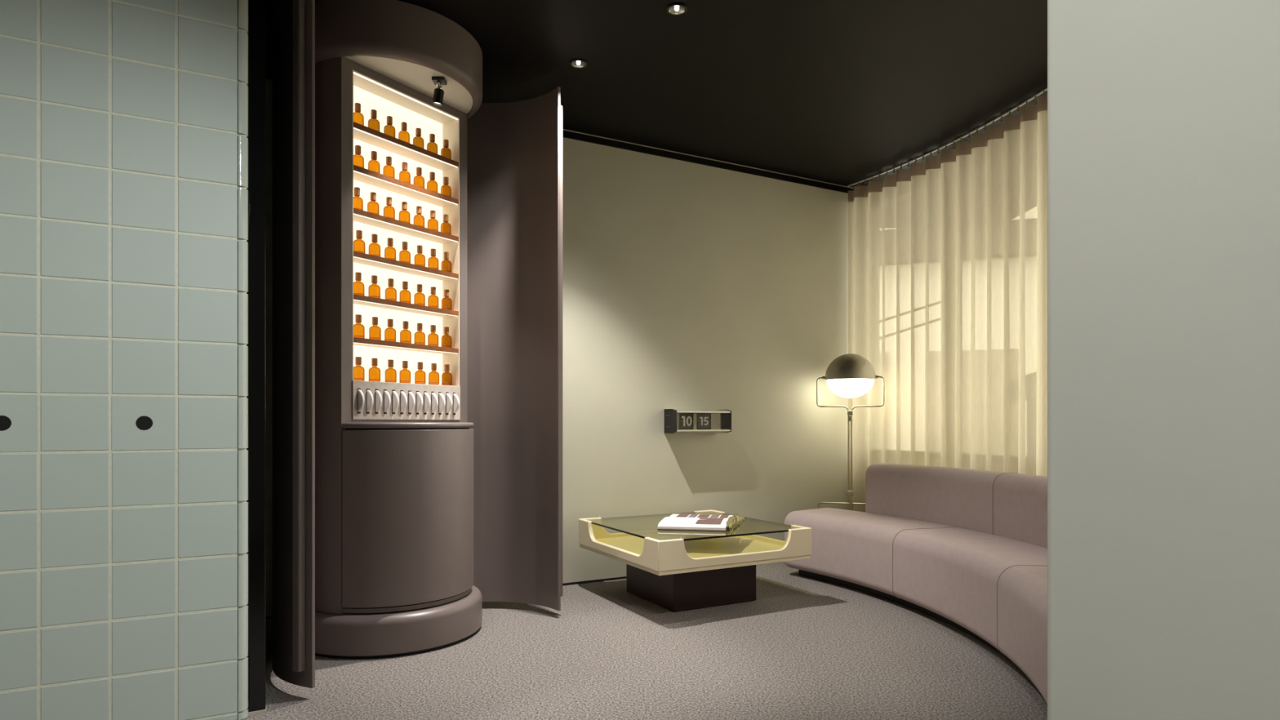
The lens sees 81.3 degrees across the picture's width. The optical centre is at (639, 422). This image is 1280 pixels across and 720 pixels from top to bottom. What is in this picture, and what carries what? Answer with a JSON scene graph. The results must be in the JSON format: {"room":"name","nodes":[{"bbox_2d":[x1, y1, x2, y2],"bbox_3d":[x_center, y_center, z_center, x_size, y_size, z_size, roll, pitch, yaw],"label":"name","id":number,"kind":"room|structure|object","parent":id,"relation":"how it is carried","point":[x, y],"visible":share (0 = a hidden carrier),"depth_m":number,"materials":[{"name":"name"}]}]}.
{"room":"lounge","nodes":[
{"label":"lounge","id":0,"kind":"room"},
{"bbox_2d":[0,0,248,719],"bbox_3d":[-2.040,-0.400,2.475,1.300,2.800,0.624,0,0,-28],"label":"tiled wall","id":1,"kind":"structure","parent":0,"point":[124,123],"depth_m":2.34,"materials":[{"name":"tile"}]},
{"bbox_2d":[0,415,11,431],"bbox_3d":[-1.891,0.002,2.207,0.045,0.045,0.004,0,0,-29],"label":"hole","id":2,"kind":"object","parent":1,"relation":"attached to","point":[5,422],"depth_m":2.21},
{"bbox_2d":[135,416,152,430],"bbox_3d":[-1.580,0.002,2.375,0.045,0.045,0.004,0,0,-28],"label":"hole","id":3,"kind":"object","parent":1,"relation":"attached to","point":[142,423],"depth_m":2.37,"materials":[{"name":"black"}]},
{"bbox_2d":[246,33,248,657],"bbox_3d":[-1.960,-0.400,3.578,0.210,2.800,2.180,0,0,-28],"label":"wall","id":4,"kind":"structure","parent":0,"point":[247,33],"depth_m":2.65,"materials":[{"name":"black paint"}]},
{"bbox_2d":[246,707,266,715],"bbox_3d":[-1.347,0.994,2.599,0.074,0.012,0.124,0,0,-28],"label":"baseboard","id":5,"kind":"structure","parent":4,"relation":"attached to","point":[263,711],"depth_m":2.55,"materials":[{"name":"beige"}]},
{"bbox_2d":[248,0,266,711],"bbox_3d":[-1.340,-0.406,2.605,0.052,2.788,0.120,0,0,-28],"label":"trim","id":6,"kind":"structure","parent":4,"relation":"attached to","point":[256,8],"depth_m":2.55,"materials":[{"name":"black"}]},
{"bbox_2d":[266,68,853,616],"bbox_3d":[-0.093,-0.400,4.840,4.420,2.800,0.120,0,0,-28],"label":"wall","id":7,"kind":"structure","parent":0,"point":[686,285],"depth_m":4.98,"materials":[{"name":"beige paint"}]},
{"bbox_2d":[266,576,626,618],"bbox_3d":[-0.103,0.993,4.764,4.170,0.014,0.004,0,0,-28],"label":"baseboard","id":8,"kind":"structure","parent":7,"relation":"attached to","point":[623,577],"depth_m":4.65,"materials":[{"name":"black"}]},
{"bbox_2d":[266,70,853,193],"bbox_3d":[-0.101,-1.767,4.760,4.170,0.038,0.014,0,0,-28],"label":"trim","id":9,"kind":"structure","parent":7,"relation":"attached to","point":[566,134],"depth_m":5.00,"materials":[{"name":"black paint"}]},
{"bbox_2d":[664,408,731,433],"bbox_3d":[0.385,-0.009,4.943,0.434,0.158,0.154,0,0,-28],"label":"clock","id":10,"kind":"object","parent":7,"relation":"attached to","point":[675,420],"visible":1,"depth_m":4.90,"materials":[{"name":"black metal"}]},
{"bbox_2d":[241,561,1047,719],"bbox_3d":[-0.300,1.030,1.500,7.800,0.060,11.400,0,0,0],"label":"floor","id":11,"kind":"structure","parent":0,"point":[806,648],"depth_m":3.01,"materials":[{"name":"grey carpet"}]},
{"bbox_2d":[272,0,562,688],"bbox_3d":[-1.183,-0.398,3.526,0.988,2.795,1.478,0,0,33],"label":"display cabinet","id":12,"kind":"object","parent":11,"relation":"on","point":[400,509],"visible":0.98,"depth_m":3.32,"materials":[{"name":"brown paint"}]},
{"bbox_2d":[353,186,363,210],"bbox_3d":[-1.256,-0.987,3.305,0.052,0.107,0.052,0,0,36],"label":"perfume bottle","id":13,"kind":"object","parent":12,"relation":"on","point":[357,201],"visible":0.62,"depth_m":3.29,"materials":[{"name":"orange glass"}]},
{"bbox_2d":[353,145,364,168],"bbox_3d":[-1.253,-1.174,3.309,0.052,0.107,0.052,0,0,36],"label":"perfume bottle","id":14,"kind":"object","parent":12,"relation":"on","point":[358,160],"visible":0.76,"depth_m":3.29,"materials":[{"name":"orange glass"}]},
{"bbox_2d":[353,102,364,125],"bbox_3d":[-1.253,-1.361,3.308,0.052,0.107,0.052,0,0,-27],"label":"perfume bottle","id":15,"kind":"object","parent":12,"relation":"on","point":[358,117],"visible":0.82,"depth_m":3.29,"materials":[{"name":"orange glass"}]},
{"bbox_2d":[353,356,364,381],"bbox_3d":[-1.252,-0.238,3.311,0.052,0.107,0.052,0,0,-7],"label":"perfume bottle","id":16,"kind":"object","parent":12,"relation":"on","point":[358,371],"visible":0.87,"depth_m":3.29,"materials":[{"name":"orange glass"}]},
{"bbox_2d":[353,314,364,337],"bbox_3d":[-1.251,-0.425,3.311,0.052,0.107,0.052,0,0,-2],"label":"perfume bottle","id":17,"kind":"object","parent":12,"relation":"on","point":[358,328],"visible":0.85,"depth_m":3.29,"materials":[{"name":"orange glass"}]},
{"bbox_2d":[353,271,364,295],"bbox_3d":[-1.252,-0.612,3.311,0.052,0.107,0.052,0,0,31],"label":"perfume bottle","id":18,"kind":"object","parent":12,"relation":"on","point":[358,286],"visible":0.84,"depth_m":3.29,"materials":[{"name":"orange glass"}]},
{"bbox_2d":[353,230,365,253],"bbox_3d":[-1.249,-0.799,3.314,0.052,0.107,0.052,0,0,-17],"label":"perfume bottle","id":19,"kind":"object","parent":12,"relation":"on","point":[359,246],"visible":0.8,"depth_m":3.30,"materials":[{"name":"orange glass"}]},
{"bbox_2d":[367,191,379,214],"bbox_3d":[-1.209,-0.987,3.376,0.052,0.107,0.052,0,0,-8],"label":"perfume bottle","id":20,"kind":"object","parent":12,"relation":"on","point":[373,206],"visible":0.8,"depth_m":3.36,"materials":[{"name":"orange glass"}]},
{"bbox_2d":[368,151,379,173],"bbox_3d":[-1.207,-1.174,3.379,0.052,0.107,0.052,0,0,39],"label":"perfume bottle","id":21,"kind":"object","parent":12,"relation":"on","point":[373,165],"visible":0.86,"depth_m":3.36,"materials":[{"name":"orange glass"}]},
{"bbox_2d":[368,109,379,131],"bbox_3d":[-1.207,-1.361,3.379,0.052,0.107,0.052,0,0,39],"label":"perfume bottle","id":22,"kind":"object","parent":12,"relation":"on","point":[373,123],"visible":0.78,"depth_m":3.36,"materials":[{"name":"orange glass"}]},
{"bbox_2d":[368,358,380,382],"bbox_3d":[-1.205,-0.238,3.382,0.052,0.107,0.052,0,0,-6],"label":"perfume bottle","id":23,"kind":"object","parent":12,"relation":"on","point":[374,372],"visible":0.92,"depth_m":3.37,"materials":[{"name":"orange glass"}]},
{"bbox_2d":[368,275,380,298],"bbox_3d":[-1.205,-0.612,3.381,0.052,0.107,0.052,0,0,-33],"label":"perfume bottle","id":24,"kind":"object","parent":12,"relation":"on","point":[374,290],"visible":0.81,"depth_m":3.37,"materials":[{"name":"orange glass"}]},
{"bbox_2d":[368,234,380,257],"bbox_3d":[-1.205,-0.799,3.382,0.052,0.107,0.052,0,0,13],"label":"perfume bottle","id":25,"kind":"object","parent":12,"relation":"on","point":[374,248],"visible":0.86,"depth_m":3.37,"materials":[{"name":"orange glass"}]},
{"bbox_2d":[368,316,381,340],"bbox_3d":[-1.203,-0.425,3.384,0.052,0.107,0.052,0,0,7],"label":"perfume bottle","id":26,"kind":"object","parent":12,"relation":"on","point":[375,331],"visible":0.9,"depth_m":3.37,"materials":[{"name":"orange glass"}]},
{"bbox_2d":[382,155,395,178],"bbox_3d":[-1.162,-1.174,3.447,0.052,0.107,0.052,0,0,-31],"label":"perfume bottle","id":27,"kind":"object","parent":12,"relation":"on","point":[388,170],"visible":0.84,"depth_m":3.43,"materials":[{"name":"orange glass"}]},
{"bbox_2d":[383,196,395,219],"bbox_3d":[-1.161,-0.987,3.448,0.052,0.107,0.052,0,0,6],"label":"perfume bottle","id":28,"kind":"object","parent":12,"relation":"on","point":[388,211],"visible":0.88,"depth_m":3.43,"materials":[{"name":"orange glass"}]},
{"bbox_2d":[383,115,395,137],"bbox_3d":[-1.160,-1.361,3.450,0.052,0.107,0.052,0,0,21],"label":"perfume bottle","id":29,"kind":"object","parent":12,"relation":"on","point":[389,130],"visible":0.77,"depth_m":3.43,"materials":[{"name":"orange glass"}]},
{"bbox_2d":[384,319,395,342],"bbox_3d":[-1.158,-0.425,3.454,0.052,0.107,0.052,0,0,-29],"label":"perfume bottle","id":30,"kind":"object","parent":12,"relation":"on","point":[389,332],"visible":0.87,"depth_m":3.44,"materials":[{"name":"orange glass"}]},
{"bbox_2d":[384,237,395,260],"bbox_3d":[-1.158,-0.799,3.453,0.052,0.107,0.052,0,0,-38],"label":"perfume bottle","id":31,"kind":"object","parent":12,"relation":"on","point":[389,251],"visible":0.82,"depth_m":3.44,"materials":[{"name":"orange glass"}]},
{"bbox_2d":[384,359,396,382],"bbox_3d":[-1.156,-0.238,3.455,0.052,0.107,0.052,0,0,-18],"label":"perfume bottle","id":32,"kind":"object","parent":12,"relation":"on","point":[390,374],"visible":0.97,"depth_m":3.44,"materials":[{"name":"orange glass"}]},
{"bbox_2d":[385,278,396,301],"bbox_3d":[-1.156,-0.612,3.456,0.052,0.107,0.052,0,0,29],"label":"perfume bottle","id":33,"kind":"object","parent":12,"relation":"on","point":[390,292],"visible":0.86,"depth_m":3.44,"materials":[{"name":"orange glass"}]},
{"bbox_2d":[353,300,451,317],"bbox_3d":[-1.130,-0.548,3.524,0.111,0.020,0.608,0,0,33],"label":"shelf","id":34,"kind":"object","parent":12,"relation":"attached to","point":[392,307],"depth_m":3.53,"materials":[{"name":"brown"}]},
{"bbox_2d":[353,342,451,354],"bbox_3d":[-1.130,-0.360,3.524,0.111,0.020,0.608,0,0,33],"label":"shelf","id":35,"kind":"object","parent":12,"relation":"attached to","point":[391,348],"depth_m":3.53,"materials":[{"name":"brown"}]},
{"bbox_2d":[353,214,453,244],"bbox_3d":[-1.130,-0.922,3.524,0.111,0.020,0.608,0,0,33],"label":"shelf","id":36,"kind":"object","parent":12,"relation":"attached to","point":[378,223],"depth_m":3.53,"materials":[{"name":"beige wood"}]},
{"bbox_2d":[398,201,409,222],"bbox_3d":[-1.113,-0.987,3.521,0.052,0.107,0.052,0,0,-10],"label":"perfume bottle","id":37,"kind":"object","parent":12,"relation":"on","point":[403,215],"visible":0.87,"depth_m":3.50,"materials":[{"name":"orange glass"}]},
{"bbox_2d":[398,121,409,142],"bbox_3d":[-1.114,-1.361,3.519,0.052,0.107,0.052,0,0,-11],"label":"perfume bottle","id":38,"kind":"object","parent":12,"relation":"on","point":[403,135],"visible":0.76,"depth_m":3.50,"materials":[{"name":"orange glass"}]},
{"bbox_2d":[353,128,454,170],"bbox_3d":[-1.130,-1.297,3.524,0.111,0.020,0.608,0,0,33],"label":"shelf","id":39,"kind":"object","parent":12,"relation":"attached to","point":[371,139],"depth_m":3.52,"materials":[{"name":"brown wood"}]},
{"bbox_2d":[353,257,454,280],"bbox_3d":[-1.130,-0.735,3.524,0.111,0.020,0.608,0,0,33],"label":"shelf","id":40,"kind":"object","parent":12,"relation":"attached to","point":[381,264],"depth_m":3.52,"materials":[{"name":"brown"}]},
{"bbox_2d":[353,171,455,207],"bbox_3d":[-1.130,-1.109,3.524,0.111,0.020,0.608,0,0,33],"label":"shelf","id":41,"kind":"object","parent":12,"relation":"attached to","point":[373,180],"depth_m":3.52,"materials":[{"name":"beige wood"}]},
{"bbox_2d":[399,360,410,383],"bbox_3d":[-1.111,-0.238,3.524,0.052,0.107,0.052,0,0,9],"label":"perfume bottle","id":42,"kind":"object","parent":12,"relation":"on","point":[404,374],"visible":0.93,"depth_m":3.51,"materials":[{"name":"orange glass"}]},
{"bbox_2d":[399,281,410,303],"bbox_3d":[-1.111,-0.612,3.525,0.052,0.107,0.052,0,0,3],"label":"perfume bottle","id":43,"kind":"object","parent":12,"relation":"on","point":[404,295],"visible":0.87,"depth_m":3.51,"materials":[{"name":"orange glass"}]},
{"bbox_2d":[399,241,410,263],"bbox_3d":[-1.112,-0.799,3.523,0.052,0.107,0.052,0,0,43],"label":"perfume bottle","id":44,"kind":"object","parent":12,"relation":"on","point":[404,255],"visible":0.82,"depth_m":3.51,"materials":[{"name":"orange glass"}]},
{"bbox_2d":[399,161,410,183],"bbox_3d":[-1.112,-1.174,3.522,0.052,0.107,0.052,0,0,44],"label":"perfume bottle","id":45,"kind":"object","parent":12,"relation":"on","point":[404,175],"visible":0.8,"depth_m":3.51,"materials":[{"name":"orange glass"}]},
{"bbox_2d":[353,213,457,241],"bbox_3d":[-1.087,-0.910,3.495,0.008,0.003,0.606,0,0,33],"label":"strip light","id":46,"kind":"object","parent":12,"relation":"on","point":[375,217],"depth_m":3.49,"materials":[{"name":"white plastic"}]},
{"bbox_2d":[353,299,457,316],"bbox_3d":[-1.087,-0.536,3.495,0.008,0.003,0.606,0,0,33],"label":"strip light","id":47,"kind":"object","parent":12,"relation":"on","point":[384,302],"depth_m":3.50,"materials":[{"name":"white"}]},
{"bbox_2d":[353,342,457,353],"bbox_3d":[-1.087,-0.348,3.495,0.008,0.003,0.606,0,0,33],"label":"strip light","id":48,"kind":"object","parent":12,"relation":"on","point":[397,344],"depth_m":3.51,"materials":[{"name":"white plastic"}]},
{"bbox_2d":[400,320,411,343],"bbox_3d":[-1.109,-0.425,3.527,0.052,0.107,0.052,0,0,41],"label":"perfume bottle","id":49,"kind":"object","parent":12,"relation":"on","point":[405,334],"visible":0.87,"depth_m":3.51,"materials":[{"name":"orange glass"}]},
{"bbox_2d":[353,71,457,119],"bbox_3d":[-1.085,-1.524,3.494,0.008,0.003,0.606,0,0,33],"label":"strip light","id":50,"kind":"object","parent":12,"relation":"on","point":[365,76],"depth_m":3.48,"materials":[{"name":"white"}]},
{"bbox_2d":[353,127,457,167],"bbox_3d":[-1.087,-1.285,3.495,0.008,0.003,0.606,0,0,33],"label":"strip light","id":51,"kind":"object","parent":12,"relation":"on","point":[366,131],"depth_m":3.48,"materials":[{"name":"white plastic"}]},
{"bbox_2d":[353,170,457,204],"bbox_3d":[-1.087,-1.097,3.495,0.008,0.003,0.606,0,0,33],"label":"strip light","id":52,"kind":"object","parent":12,"relation":"on","point":[370,174],"depth_m":3.49,"materials":[{"name":"white plastic"}]},
{"bbox_2d":[353,256,457,279],"bbox_3d":[-1.087,-0.723,3.495,0.008,0.003,0.606,0,0,33],"label":"strip light","id":53,"kind":"object","parent":12,"relation":"on","point":[374,259],"depth_m":3.49,"materials":[{"name":"white"}]},
{"bbox_2d":[342,422,473,428],"bbox_3d":[-0.974,0.013,3.421,0.248,0.026,0.725,0,0,33],"label":"countertop","id":54,"kind":"structure","parent":12,"relation":"on","point":[345,425],"depth_m":3.22,"materials":[{"name":"brown paint"}]},
{"bbox_2d":[413,128,423,148],"bbox_3d":[-1.068,-1.361,3.590,0.052,0.107,0.052,0,0,-40],"label":"perfume bottle","id":55,"kind":"object","parent":12,"relation":"on","point":[418,141],"visible":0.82,"depth_m":3.57,"materials":[{"name":"orange glass"}]},
{"bbox_2d":[413,205,424,226],"bbox_3d":[-1.066,-0.987,3.593,0.052,0.107,0.052,0,0,33],"label":"perfume bottle","id":56,"kind":"object","parent":12,"relation":"on","point":[418,220],"visible":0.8,"depth_m":3.58,"materials":[{"name":"orange glass"}]},
{"bbox_2d":[413,167,424,187],"bbox_3d":[-1.066,-1.174,3.593,0.052,0.107,0.052,0,0,-22],"label":"perfume bottle","id":57,"kind":"object","parent":12,"relation":"on","point":[419,180],"visible":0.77,"depth_m":3.58,"materials":[{"name":"orange glass"}]},
{"bbox_2d":[413,323,425,345],"bbox_3d":[-1.063,-0.425,3.596,0.052,0.107,0.052,0,0,-35],"label":"perfume bottle","id":58,"kind":"object","parent":12,"relation":"on","point":[419,336],"visible":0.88,"depth_m":3.58,"materials":[{"name":"orange glass"}]},
{"bbox_2d":[413,284,425,306],"bbox_3d":[-1.064,-0.612,3.596,0.052,0.107,0.052,0,0,15],"label":"perfume bottle","id":59,"kind":"object","parent":12,"relation":"on","point":[419,297],"visible":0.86,"depth_m":3.58,"materials":[{"name":"orange glass"}]},
{"bbox_2d":[413,244,425,266],"bbox_3d":[-1.063,-0.799,3.597,0.052,0.107,0.052,0,0,-1],"label":"perfume bottle","id":60,"kind":"object","parent":12,"relation":"on","point":[419,259],"visible":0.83,"depth_m":3.58,"materials":[{"name":"orange glass"}]},
{"bbox_2d":[414,362,426,384],"bbox_3d":[-1.062,-0.238,3.599,0.052,0.107,0.052,0,0,-38],"label":"perfume bottle","id":61,"kind":"object","parent":12,"relation":"on","point":[420,375],"visible":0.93,"depth_m":3.58,"materials":[{"name":"orange glass"}]},
{"bbox_2d":[426,172,437,192],"bbox_3d":[-1.021,-1.174,3.661,0.052,0.107,0.052,0,0,-8],"label":"perfume bottle","id":62,"kind":"object","parent":12,"relation":"on","point":[432,184],"visible":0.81,"depth_m":3.64,"materials":[{"name":"orange glass"}]},
{"bbox_2d":[426,133,437,154],"bbox_3d":[-1.021,-1.361,3.661,0.052,0.107,0.052,0,0,-31],"label":"perfume bottle","id":63,"kind":"object","parent":12,"relation":"on","point":[432,146],"visible":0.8,"depth_m":3.64,"materials":[{"name":"orange glass"}]},
{"bbox_2d":[427,324,438,346],"bbox_3d":[-1.018,-0.425,3.666,0.052,0.107,0.052,0,0,43],"label":"perfume bottle","id":64,"kind":"object","parent":12,"relation":"on","point":[433,338],"visible":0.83,"depth_m":3.65,"materials":[{"name":"orange glass"}]},
{"bbox_2d":[427,286,438,307],"bbox_3d":[-1.017,-0.612,3.666,0.052,0.107,0.052,0,0,20],"label":"perfume bottle","id":65,"kind":"object","parent":12,"relation":"on","point":[433,300],"visible":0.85,"depth_m":3.65,"materials":[{"name":"orange glass"}]},
{"bbox_2d":[427,248,438,269],"bbox_3d":[-1.017,-0.799,3.667,0.052,0.107,0.052,0,0,-2],"label":"perfume bottle","id":66,"kind":"object","parent":12,"relation":"on","point":[433,262],"visible":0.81,"depth_m":3.65,"materials":[{"name":"orange glass"}]},
{"bbox_2d":[427,210,438,231],"bbox_3d":[-1.019,-0.987,3.664,0.052,0.107,0.052,0,0,44],"label":"perfume bottle","id":67,"kind":"object","parent":12,"relation":"on","point":[433,224],"visible":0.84,"depth_m":3.65,"materials":[{"name":"orange glass"}]},
{"bbox_2d":[428,363,439,385],"bbox_3d":[-1.015,-0.238,3.670,0.052,0.107,0.052,0,0,25],"label":"perfume bottle","id":68,"kind":"object","parent":12,"relation":"on","point":[433,376],"visible":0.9,"depth_m":3.65,"materials":[{"name":"orange glass"}]},
{"bbox_2d":[431,76,447,106],"bbox_3d":[-0.919,-1.511,3.408,0.059,0.116,0.056,0,0,0],"label":"spotlight","id":69,"kind":"object","parent":12,"relation":"attached to","point":[438,94],"visible":1,"depth_m":3.39,"materials":[{"name":"black metal"}]},
{"bbox_2d":[440,326,451,347],"bbox_3d":[-0.971,-0.425,3.737,0.052,0.107,0.052,0,0,3],"label":"perfume bottle","id":70,"kind":"object","parent":12,"relation":"on","point":[446,340],"visible":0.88,"depth_m":3.72,"materials":[{"name":"orange glass"}]},
{"bbox_2d":[440,252,451,272],"bbox_3d":[-0.971,-0.799,3.737,0.052,0.107,0.052,0,0,-5],"label":"perfume bottle","id":71,"kind":"object","parent":12,"relation":"on","point":[446,264],"visible":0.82,"depth_m":3.72,"materials":[{"name":"orange glass"}]},
{"bbox_2d":[440,213,451,235],"bbox_3d":[-0.973,-0.987,3.734,0.052,0.107,0.052,0,0,-27],"label":"perfume bottle","id":72,"kind":"object","parent":12,"relation":"on","point":[446,228],"visible":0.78,"depth_m":3.72,"materials":[{"name":"orange glass"}]},
{"bbox_2d":[440,177,451,196],"bbox_3d":[-0.973,-1.174,3.734,0.052,0.107,0.052,0,0,-30],"label":"perfume bottle","id":73,"kind":"object","parent":12,"relation":"on","point":[446,189],"visible":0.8,"depth_m":3.72,"materials":[{"name":"orange glass"}]},
{"bbox_2d":[440,139,451,159],"bbox_3d":[-0.972,-1.361,3.735,0.052,0.107,0.052,0,0,44],"label":"perfume bottle","id":74,"kind":"object","parent":12,"relation":"on","point":[446,152],"visible":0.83,"depth_m":3.72,"materials":[{"name":"orange glass"}]},
{"bbox_2d":[441,364,452,385],"bbox_3d":[-0.969,-0.238,3.739,0.052,0.107,0.052,0,0,-30],"label":"perfume bottle","id":75,"kind":"object","parent":12,"relation":"on","point":[446,377],"visible":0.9,"depth_m":3.72,"materials":[{"name":"orange glass"}]},
{"bbox_2d":[441,289,452,310],"bbox_3d":[-0.970,-0.612,3.738,0.052,0.107,0.052,0,0,14],"label":"perfume bottle","id":76,"kind":"object","parent":12,"relation":"on","point":[446,302],"visible":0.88,"depth_m":3.72,"materials":[{"name":"orange glass"}]},
{"bbox_2d":[578,509,811,611],"bbox_3d":[0.286,0.781,4.284,0.970,0.437,0.970,0,0,-28],"label":"coffee table","id":77,"kind":"object","parent":11,"relation":"on","point":[673,571],"visible":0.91,"depth_m":4.07,"materials":[{"name":"beige paint"}]},
{"bbox_2d":[657,512,746,531],"bbox_3d":[0.371,0.558,4.267,0.468,0.046,0.557,0,0,10],"label":"open book","id":78,"kind":"object","parent":77,"relation":"on","point":[704,522],"visible":1,"depth_m":4.09,"materials":[{"name":"white paper"}]},
{"bbox_2d":[676,514,689,517],"bbox_3d":[0.253,0.556,4.442,0.068,0.006,0.200,0,0,10],"label":"picture","id":79,"kind":"object","parent":78,"relation":"on","point":[677,515],"depth_m":4.46},
{"bbox_2d":[688,514,697,517],"bbox_3d":[0.314,0.556,4.431,0.048,0.006,0.200,0,0,10],"label":"picture","id":80,"kind":"object","parent":78,"relation":"on","point":[689,515],"depth_m":4.45},
{"bbox_2d":[697,514,710,517],"bbox_3d":[0.376,0.556,4.420,0.070,0.006,0.200,0,0,10],"label":"picture","id":81,"kind":"object","parent":78,"relation":"on","point":[698,515],"depth_m":4.43},
{"bbox_2d":[695,517,723,524],"bbox_3d":[0.390,0.548,4.145,0.142,0.008,0.213,0,0,10],"label":"picture","id":82,"kind":"object","parent":78,"relation":"on","point":[699,521],"depth_m":4.12},
{"bbox_2d":[719,515,728,518],"bbox_3d":[0.496,0.556,4.399,0.051,0.006,0.200,0,0,10],"label":"picture","id":83,"kind":"object","parent":78,"relation":"on","point":[720,516],"depth_m":4.41},
{"bbox_2d":[816,353,884,510],"bbox_3d":[1.495,0.256,5.300,0.348,1.489,0.348,0,0,-31],"label":"floor lamp","id":84,"kind":"object","parent":11,"relation":"on","point":[849,375],"visible":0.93,"depth_m":5.21,"materials":[{"name":"silver metal"}]},
{"bbox_2d":[826,378,874,397],"bbox_3d":[1.495,-0.240,5.300,0.326,0.130,0.326,0,0,16],"label":"diffuser","id":85,"kind":"object","parent":84,"relation":"attached to","point":[845,388],"depth_m":5.19,"materials":[{"name":"white"}]},
{"bbox_2d":[784,462,1047,703],"bbox_3d":[1.610,0.631,3.634,0.966,0.737,3.057,0,0,-8],"label":"curved sofa","id":86,"kind":"object","parent":11,"relation":"on","point":[965,549],"visible":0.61,"depth_m":3.84,"materials":[{"name":"fabric"}]},
{"bbox_2d":[266,0,1047,187],"bbox_3d":[-0.450,-1.830,1.350,7.500,0.060,11.100,0,0,0],"label":"ceiling","id":87,"kind":"structure","parent":0,"point":[842,92],"depth_m":3.79,"materials":[{"name":"black paint"}]},
{"bbox_2d":[569,58,586,68],"bbox_3d":[-0.308,-1.796,3.730,0.088,0.006,0.088,0,0,0],"label":"recessed light","id":88,"kind":"object","parent":87,"relation":"in","point":[578,64],"visible":1,"depth_m":3.73,"materials":[{"name":"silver metal"}]},
{"bbox_2d":[666,3,686,15],"bbox_3d":[0.160,-1.796,3.240,0.088,0.006,0.088,0,0,0],"label":"recessed light","id":89,"kind":"object","parent":87,"relation":"in","point":[677,10],"visible":1,"depth_m":3.24,"materials":[{"name":"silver metal"}]},
{"bbox_2d":[847,87,1047,189],"bbox_3d":[2.015,-1.781,3.962,0.376,0.036,3.484,0,0,-8],"label":"track","id":90,"kind":"object","parent":87,"relation":"attached to","point":[1034,97],"visible":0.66,"depth_m":4.70,"materials":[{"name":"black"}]},
{"bbox_2d":[848,94,1047,511],"bbox_3d":[2.027,-0.390,3.972,0.429,2.740,3.468,0,0,-8],"label":"sheer curtain","id":91,"kind":"object","parent":90,"relation":"hanging from","point":[948,252],"visible":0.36,"depth_m":4.79,"materials":[{"name":"beige fabric"}]},
{"bbox_2d":[1047,0,1279,719],"bbox_3d":[2.482,-0.400,-0.025,2.050,2.800,3.900,0,0,-28],"label":"wall","id":92,"kind":"structure","parent":0,"point":[1163,116],"depth_m":1.05,"materials":[{"name":"paint"}]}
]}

